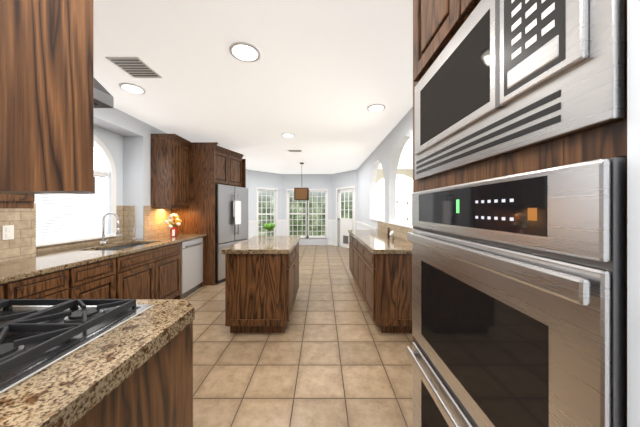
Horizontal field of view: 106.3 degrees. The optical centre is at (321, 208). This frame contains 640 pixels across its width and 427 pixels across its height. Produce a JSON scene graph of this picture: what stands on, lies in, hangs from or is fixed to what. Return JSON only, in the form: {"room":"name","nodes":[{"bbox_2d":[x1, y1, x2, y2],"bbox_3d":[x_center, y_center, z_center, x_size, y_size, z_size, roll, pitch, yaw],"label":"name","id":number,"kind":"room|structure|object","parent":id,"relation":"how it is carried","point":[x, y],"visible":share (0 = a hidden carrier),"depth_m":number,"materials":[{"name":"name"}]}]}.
{"room":"kitchen","nodes":[
{"label":"kitchen","id":0,"kind":"room"},
{"bbox_2d":[4,108,247,261],"bbox_3d":[-2.775,0.020,3.250,0.650,2.660,9.500,0,0,0],"label":"wall","id":1,"kind":"structure","parent":0,"point":[124,138],"depth_m":3.59,"materials":[{"name":"white paint"}]},
{"bbox_2d":[0,194,34,207],"bbox_3d":[-2.486,-0.593,1.550,0.382,1.175,0.820,0,0,0],"label":"upper cabinet","id":2,"kind":"object","parent":1,"relation":"attached to","point":[17,200],"visible":0.23,"depth_m":1.84,"materials":[{"name":"brown wood"}]},
{"bbox_2d":[0,0,94,193],"bbox_3d":[-1.639,-0.624,0.685,2.077,1.153,0.110,0,0,0],"label":"upper cabinet","id":3,"kind":"object","parent":1,"relation":"attached to","point":[46,96],"visible":1,"depth_m":0.63,"materials":[{"name":"brown wood"}]},
{"bbox_2d":[35,135,116,246],"bbox_3d":[-3.015,-0.310,2.920,0.170,1.400,1.080,0,0,0],"label":"window","id":4,"kind":"structure","parent":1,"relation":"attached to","point":[61,216],"depth_m":3.00,"materials":[{"name":"white"}]},
{"bbox_2d":[0,204,170,261],"bbox_3d":[-2.824,0.195,1.373,0.312,0.490,5.725,0,0,0],"label":"backsplash","id":5,"kind":"structure","parent":1,"relation":"attached to","point":[21,244],"depth_m":2.23,"materials":[{"name":"tile"}]},
{"bbox_2d":[2,225,13,239],"bbox_3d":[-2.663,0.200,2.038,0.009,0.120,0.075,0,0,0],"label":"outlet","id":6,"kind":"object","parent":5,"relation":"attached to","point":[8,232],"visible":1,"depth_m":2.04,"materials":[{"name":"white plastic"}]},
{"bbox_2d":[151,134,190,208],"bbox_3d":[-2.486,-0.593,3.980,0.382,1.175,0.460,0,0,0],"label":"upper cabinet","id":7,"kind":"object","parent":1,"relation":"attached to","point":[169,171],"visible":1,"depth_m":3.75,"materials":[{"name":"brown wood"}]},
{"bbox_2d":[94,0,412,173],"bbox_3d":[0.650,-1.340,3.850,7.900,0.060,11.100,0,0,0],"label":"ceiling","id":8,"kind":"structure","parent":0,"point":[317,78],"depth_m":2.34,"materials":[{"name":"white paint"}]},
{"bbox_2d":[94,78,113,107],"bbox_3d":[-1.420,-0.887,0.927,0.900,0.842,0.385,0,0,0],"label":"range hood","id":9,"kind":"object","parent":8,"relation":"hanging from","point":[103,97],"visible":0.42,"depth_m":1.08,"materials":[{"name":"silver metal"}]},
{"bbox_2d":[119,83,145,93],"bbox_3d":[-2.050,-1.303,2.600,0.230,0.014,0.230,0,0,0],"label":"recessed light","id":10,"kind":"object","parent":8,"relation":"in","point":[132,88],"visible":1,"depth_m":2.58,"materials":[{"name":"white"}]},
{"bbox_2d":[105,57,161,77],"bbox_3d":[-1.720,-1.303,2.220,0.280,0.014,0.320,0,0,0],"label":"ceiling vent","id":11,"kind":"object","parent":8,"relation":"in","point":[136,67],"visible":1,"depth_m":2.20,"materials":[{"name":"white metal"}]},
{"bbox_2d":[229,41,260,61],"bbox_3d":[-0.640,-1.303,2.000,0.250,0.014,0.250,0,0,0],"label":"recessed light","id":12,"kind":"object","parent":8,"relation":"in","point":[244,51],"visible":0.94,"depth_m":1.98,"materials":[{"name":"white"}]},
{"bbox_2d":[282,133,294,137],"bbox_3d":[-0.600,-1.303,4.250,0.230,0.014,0.230,0,0,0],"label":"recessed light","id":13,"kind":"object","parent":8,"relation":"in","point":[288,135],"visible":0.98,"depth_m":4.23,"materials":[{"name":"white"}]},
{"bbox_2d":[294,162,308,199],"bbox_3d":[-0.570,-0.780,6.800,0.384,1.060,0.384,0,0,0],"label":"pendant lamp","id":14,"kind":"object","parent":8,"relation":"hanging from","point":[301,193],"visible":1,"depth_m":6.62,"materials":[{"name":"brown metal"}]},
{"bbox_2d":[367,104,384,111],"bbox_3d":[0.700,-1.303,3.100,0.230,0.014,0.230,0,0,0],"label":"recessed light","id":15,"kind":"object","parent":8,"relation":"in","point":[375,107],"visible":1,"depth_m":3.08,"materials":[{"name":"white"}]},
{"bbox_2d":[183,245,412,426],"bbox_3d":[0.650,1.380,3.850,7.900,0.060,11.100,0,0,0],"label":"floor","id":16,"kind":"structure","parent":0,"point":[332,355],"depth_m":2.10,"materials":[{"name":"tile"}]},
{"bbox_2d":[0,279,23,298],"bbox_3d":[-2.362,0.915,1.390,0.628,0.870,0.462,0,0,0],"label":"base cabinet","id":17,"kind":"object","parent":16,"relation":"on","point":[14,289],"depth_m":1.60,"materials":[{"name":"brown wood"}]},
{"bbox_2d":[24,265,83,298],"bbox_3d":[-2.362,0.915,1.754,0.628,0.870,0.534,0,0,0],"label":"base cabinet","id":18,"kind":"object","parent":16,"relation":"on","point":[68,283],"depth_m":1.86,"materials":[{"name":"brown wood"}]},
{"bbox_2d":[0,234,205,283],"bbox_3d":[-2.501,0.535,2.697,0.931,0.190,3.075,0,0,0],"label":"countertop","id":19,"kind":"structure","parent":18,"relation":"on","point":[48,261],"depth_m":2.32,"materials":[{"name":"stone"}]},
{"bbox_2d":[100,212,119,245],"bbox_3d":[-2.575,0.239,2.940,0.225,0.402,0.096,0,0,0],"label":"faucet","id":20,"kind":"object","parent":19,"relation":"on","point":[103,242],"visible":1,"depth_m":2.91,"materials":[{"name":"silver metal"}]},
{"bbox_2d":[170,228,174,236],"bbox_3d":[-2.372,0.375,3.790,0.057,0.130,0.100,0,0,0],"label":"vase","id":21,"kind":"object","parent":19,"relation":"on","point":[172,232],"visible":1,"depth_m":3.78,"materials":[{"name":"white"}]},
{"bbox_2d":[164,213,181,235],"bbox_3d":[-2.423,0.254,3.914,0.258,0.372,0.266,0,0,0],"label":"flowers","id":22,"kind":"object","parent":19,"relation":"on","point":[173,219],"visible":0.96,"depth_m":3.89,"materials":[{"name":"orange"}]},
{"bbox_2d":[84,255,123,298],"bbox_3d":[-2.362,0.915,2.177,0.628,0.870,0.579,0,0,0],"label":"base cabinet","id":23,"kind":"object","parent":16,"relation":"on","point":[104,279],"depth_m":2.27,"materials":[{"name":"brown wood"}]},
{"bbox_2d":[71,321,192,426],"bbox_3d":[-1.639,0.920,0.660,2.076,0.860,0.920,0,0,0],"label":"base cabinet","id":24,"kind":"object","parent":16,"relation":"on","point":[155,389],"visible":0.15,"depth_m":0.88,"materials":[{"name":"brown wood"}]},
{"bbox_2d":[0,299,194,426],"bbox_3d":[-1.621,0.463,0.662,2.112,0.055,0.985,0,0,0],"label":"countertop","id":25,"kind":"structure","parent":24,"relation":"on","point":[70,390],"depth_m":0.65,"materials":[{"name":"stone"}]},
{"bbox_2d":[0,299,153,394],"bbox_3d":[-1.205,0.411,0.810,0.910,0.048,0.530,0,0,0],"label":"gas cooktop","id":26,"kind":"object","parent":25,"relation":"in","point":[37,336],"visible":1,"depth_m":0.81,"materials":[{"name":"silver metal"}]},
{"bbox_2d":[124,253,180,298],"bbox_3d":[-2.362,1.000,2.916,0.628,0.700,1.167,0,0,0],"label":"base cabinet","id":27,"kind":"object","parent":16,"relation":"on","point":[154,273],"depth_m":2.90,"materials":[{"name":"brown wood"}]},
{"bbox_2d":[181,237,203,298],"bbox_3d":[-2.322,0.917,3.845,0.616,0.865,0.620,0,0,0],"label":"dishwasher","id":28,"kind":"object","parent":16,"relation":"on","point":[191,265],"visible":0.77,"depth_m":3.79,"materials":[{"name":"silver metal"}]},
{"bbox_2d":[171,142,245,284],"bbox_3d":[-2.168,0.085,4.835,1.019,2.530,1.190,0,0,0],"label":"enclosure","id":29,"kind":"object","parent":16,"relation":"on","point":[211,164],"visible":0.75,"depth_m":4.24,"materials":[{"name":"brown wood"}]},
{"bbox_2d":[215,184,247,283],"bbox_3d":[-2.023,0.450,4.827,0.795,1.800,0.910,0,0,18],"label":"refrigerator","id":30,"kind":"object","parent":16,"relation":"on","point":[231,215],"visible":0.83,"depth_m":4.53,"materials":[{"name":"silver metal"}]},
{"bbox_2d":[233,200,240,224],"bbox_3d":[-1.667,0.070,4.716,0.101,0.460,0.184,0,0,0],"label":"towel","id":31,"kind":"object","parent":30,"relation":"hanging from","point":[236,203],"depth_m":4.69,"materials":[{"name":"white fabric"}]},
{"bbox_2d":[225,242,298,332],"bbox_3d":[-0.692,0.915,3.178,0.676,0.870,1.245,0,0,0],"label":"kitchen island","id":32,"kind":"object","parent":16,"relation":"on","point":[261,290],"visible":0.92,"depth_m":2.57,"materials":[{"name":"brown wood"}]},
{"bbox_2d":[221,236,300,253],"bbox_3d":[-0.705,0.455,3.192,0.730,0.050,1.295,0,0,0],"label":"island countertop","id":33,"kind":"structure","parent":32,"relation":"on","point":[269,245],"depth_m":2.83,"materials":[{"name":"stone"}]},
{"bbox_2d":[263,222,276,238],"bbox_3d":[-0.744,0.312,3.444,0.188,0.237,0.192,0,0,0],"label":"potted plant","id":34,"kind":"object","parent":33,"relation":"on","point":[270,226],"visible":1,"depth_m":3.38,"materials":[{"name":"green plant"}]},
{"bbox_2d":[349,233,352,274],"bbox_3d":[0.858,0.915,4.619,0.600,0.870,0.662,0,0,0],"label":"base cabinet","id":35,"kind":"object","parent":16,"relation":"on","point":[350,236],"depth_m":4.60,"materials":[{"name":"brown wood"}]},
{"bbox_2d":[353,237,356,283],"bbox_3d":[0.858,0.915,4.058,0.600,0.870,0.703,0,0,0],"label":"base cabinet","id":36,"kind":"object","parent":16,"relation":"on","point":[354,240],"depth_m":4.02,"materials":[{"name":"brown wood"}]},
{"bbox_2d":[357,240,361,292],"bbox_3d":[0.858,0.915,3.477,0.600,0.870,0.703,0,0,0],"label":"base cabinet","id":37,"kind":"object","parent":16,"relation":"on","point":[359,244],"depth_m":3.62,"materials":[{"name":"brown wood"}]},
{"bbox_2d":[361,245,411,332],"bbox_3d":[0.858,0.915,2.902,0.600,0.870,0.691,0,0,0],"label":"base cabinet","id":38,"kind":"object","parent":16,"relation":"on","point":[383,282],"depth_m":2.57,"materials":[{"name":"brown wood"}]},
{"bbox_2d":[348,230,411,253],"bbox_3d":[0.849,0.455,3.763,0.617,0.050,2.435,0,0,0],"label":"countertop","id":39,"kind":"structure","parent":38,"relation":"on","point":[375,242],"depth_m":3.08,"materials":[{"name":"stone"}]},
{"bbox_2d":[387,227,393,239],"bbox_3d":[1.000,0.349,3.490,0.044,0.162,0.224,0,0,0],"label":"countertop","id":40,"kind":"structure","parent":39,"relation":"on","point":[390,234],"depth_m":3.46,"materials":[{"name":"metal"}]},
{"bbox_2d":[413,0,626,426],"bbox_3d":[0.786,0.022,0.747,0.741,2.656,0.807,0,0,0],"label":"tall cabinet","id":41,"kind":"object","parent":16,"relation":"on","point":[437,24],"visible":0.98,"depth_m":0.59,"materials":[{"name":"brown wood"}]},
{"bbox_2d":[407,157,624,426],"bbox_3d":[0.406,0.578,0.715,0.057,1.303,0.741,0,0,0],"label":"double wall oven","id":42,"kind":"object","parent":41,"relation":"in","point":[518,300],"visible":1,"depth_m":0.48,"materials":[{"name":"silver metal"}]},
{"bbox_2d":[415,0,623,179],"bbox_3d":[0.419,-0.340,0.715,0.031,0.420,0.741,0,0,0],"label":"microwave","id":43,"kind":"object","parent":41,"relation":"in","point":[500,77],"visible":1,"depth_m":0.50,"materials":[{"name":"silver metal"}]},
{"bbox_2d":[248,169,412,245],"bbox_3d":[0.932,0.020,8.510,6.936,2.660,1.220,0,0,0],"label":"wall","id":44,"kind":"structure","parent":0,"point":[282,183],"depth_m":8.77,"materials":[{"name":"white paint"}]},
{"bbox_2d":[256,187,277,235],"bbox_3d":[-1.959,0.180,8.534,0.115,1.860,0.890,0,0,44],"label":"window bay","id":45,"kind":"object","parent":44,"relation":"attached to","point":[275,213],"visible":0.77,"depth_m":8.54,"materials":[{"name":"white wood"}]},
{"bbox_2d":[286,189,327,238],"bbox_3d":[-0.550,0.180,9.043,1.580,1.860,0.155,0,0,0],"label":"window bay","id":46,"kind":"object","parent":44,"relation":"attached to","point":[307,212],"visible":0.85,"depth_m":9.03,"materials":[{"name":"white wood"}]},
{"bbox_2d":[247,220,376,245],"bbox_3d":[-0.645,0.873,7.025,3.608,0.955,3.949,0,0,0],"label":"trim","id":47,"kind":"structure","parent":44,"relation":"attached to","point":[282,230],"depth_m":8.86,"materials":[{"name":"white"}]},
{"bbox_2d":[336,186,354,247],"bbox_3d":[0.831,0.290,8.383,0.120,2.120,1.010,0,0,-36],"label":"door","id":48,"kind":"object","parent":44,"relation":"attached to","point":[345,225],"visible":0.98,"depth_m":8.45,"materials":[{"name":"white wood"}]},
{"bbox_2d":[357,107,412,229],"bbox_3d":[1.220,0.020,4.059,0.120,2.660,7.682,0,0,0],"label":"wall","id":49,"kind":"structure","parent":0,"point":[386,152],"depth_m":4.38,"materials":[{"name":"white paint"}]},
{"bbox_2d":[369,218,383,221],"bbox_3d":[1.220,0.237,5.125,0.160,0.025,1.346,0,0,0],"label":"window sill","id":50,"kind":"structure","parent":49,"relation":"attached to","point":[375,219],"depth_m":5.15,"materials":[{"name":"white"}]},
{"bbox_2d":[378,221,411,242],"bbox_3d":[1.153,0.340,3.768,0.012,0.180,2.365,0,0,0],"label":"backsplash","id":51,"kind":"structure","parent":49,"relation":"attached to","point":[400,232],"depth_m":3.69,"materials":[{"name":"tile"}]},
{"bbox_2d":[388,222,412,228],"bbox_3d":[1.220,0.237,3.475,0.160,0.025,1.346,0,0,0],"label":"window sill","id":52,"kind":"structure","parent":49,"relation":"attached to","point":[399,224],"depth_m":3.49,"materials":[{"name":"white"}]},
{"bbox_2d":[627,0,639,426],"bbox_3d":[0.495,0.020,-0.581,0.130,2.660,1.838,0,0,0],"label":"wall","id":53,"kind":"structure","parent":0,"point":[633,6],"depth_m":0.33,"materials":[{"name":"white paint"}]},
{"label":"outside","id":54,"kind":"structure","parent":0,"visible":0},
{"bbox_2d":[258,191,351,235],"bbox_3d":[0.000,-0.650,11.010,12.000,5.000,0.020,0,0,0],"label":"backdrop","id":55,"kind":"structure","parent":54,"point":[319,222],"depth_m":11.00,"materials":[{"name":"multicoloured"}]},
{"bbox_2d":[375,175,412,224],"bbox_3d":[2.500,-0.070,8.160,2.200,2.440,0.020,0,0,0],"label":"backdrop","id":56,"kind":"structure","parent":54,"point":[401,210],"depth_m":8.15,"materials":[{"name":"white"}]}
]}

